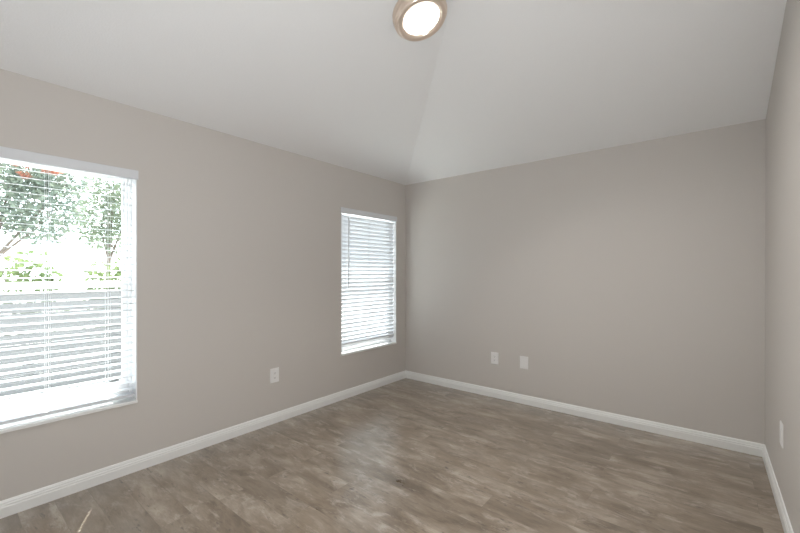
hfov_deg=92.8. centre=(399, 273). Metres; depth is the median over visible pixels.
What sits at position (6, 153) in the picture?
blind
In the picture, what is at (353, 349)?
window
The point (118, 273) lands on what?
shrub
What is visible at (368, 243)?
blind
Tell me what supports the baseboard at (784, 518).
attached to the wall at (782, 203)
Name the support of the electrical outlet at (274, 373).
attached to the wall at (239, 239)
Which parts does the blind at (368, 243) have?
head rail, rail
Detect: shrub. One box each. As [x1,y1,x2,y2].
[0,250,69,374]
[81,258,121,336]
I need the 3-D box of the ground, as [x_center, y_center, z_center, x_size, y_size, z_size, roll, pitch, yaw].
[-7.696,1.532,11.135,60.000,0.100,60.000,0,0,39]
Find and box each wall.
[0,69,405,500]
[406,119,765,443]
[765,0,799,532]
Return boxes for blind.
[0,146,138,424]
[341,207,396,347]
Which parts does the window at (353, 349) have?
sash, sash, sill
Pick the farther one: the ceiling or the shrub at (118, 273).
the shrub at (118, 273)
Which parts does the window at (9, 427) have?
sash, sash, sill, casing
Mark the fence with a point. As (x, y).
(25, 297)
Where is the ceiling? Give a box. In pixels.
[0,0,786,184]
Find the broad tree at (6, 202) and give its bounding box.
[0,163,89,256]
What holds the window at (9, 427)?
in the wall at (239, 239)
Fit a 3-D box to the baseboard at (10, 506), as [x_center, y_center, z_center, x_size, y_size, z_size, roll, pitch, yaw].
[-1.263,1.282,3.180,0.015,0.090,4.250,0,0,39]
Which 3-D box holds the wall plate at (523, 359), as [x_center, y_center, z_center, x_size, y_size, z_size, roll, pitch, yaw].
[1.258,0.907,3.865,0.086,0.127,0.008,0,0,39]
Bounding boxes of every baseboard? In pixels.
[0,370,405,518]
[406,371,764,456]
[762,445,793,532]
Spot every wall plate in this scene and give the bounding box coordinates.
[520,356,527,368]
[780,420,782,447]
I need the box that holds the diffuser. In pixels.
[403,3,438,34]
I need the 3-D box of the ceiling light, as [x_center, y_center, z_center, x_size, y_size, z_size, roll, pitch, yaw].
[0.124,-1.615,2.392,0.348,0.174,0.341,0,0,-42]
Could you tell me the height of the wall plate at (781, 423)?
0.127 m
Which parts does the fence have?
cap rail, post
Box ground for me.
[0,285,384,408]
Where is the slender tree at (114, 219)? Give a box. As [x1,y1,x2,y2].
[70,177,121,326]
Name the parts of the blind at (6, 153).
ladder cord, head rail, rail, ladder cord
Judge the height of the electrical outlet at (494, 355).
0.127 m
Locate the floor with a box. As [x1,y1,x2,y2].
[0,378,783,532]
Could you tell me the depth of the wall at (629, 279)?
3.39 m
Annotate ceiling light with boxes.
[392,0,446,40]
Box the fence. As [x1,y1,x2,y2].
[0,289,121,399]
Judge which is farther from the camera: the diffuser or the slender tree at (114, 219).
the slender tree at (114, 219)
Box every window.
[0,159,137,433]
[341,213,396,355]
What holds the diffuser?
attached to the ceiling light
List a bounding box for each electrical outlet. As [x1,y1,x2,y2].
[270,367,278,383]
[491,352,498,364]
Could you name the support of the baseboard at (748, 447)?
attached to the wall at (629, 279)
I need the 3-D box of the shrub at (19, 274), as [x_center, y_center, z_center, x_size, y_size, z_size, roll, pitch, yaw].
[-4.925,0.588,5.101,0.549,1.814,0.874,0,0,39]
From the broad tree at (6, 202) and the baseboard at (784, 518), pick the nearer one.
the baseboard at (784, 518)
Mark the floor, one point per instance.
(405, 455)
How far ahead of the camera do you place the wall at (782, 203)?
2.03 m
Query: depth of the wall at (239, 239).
2.93 m

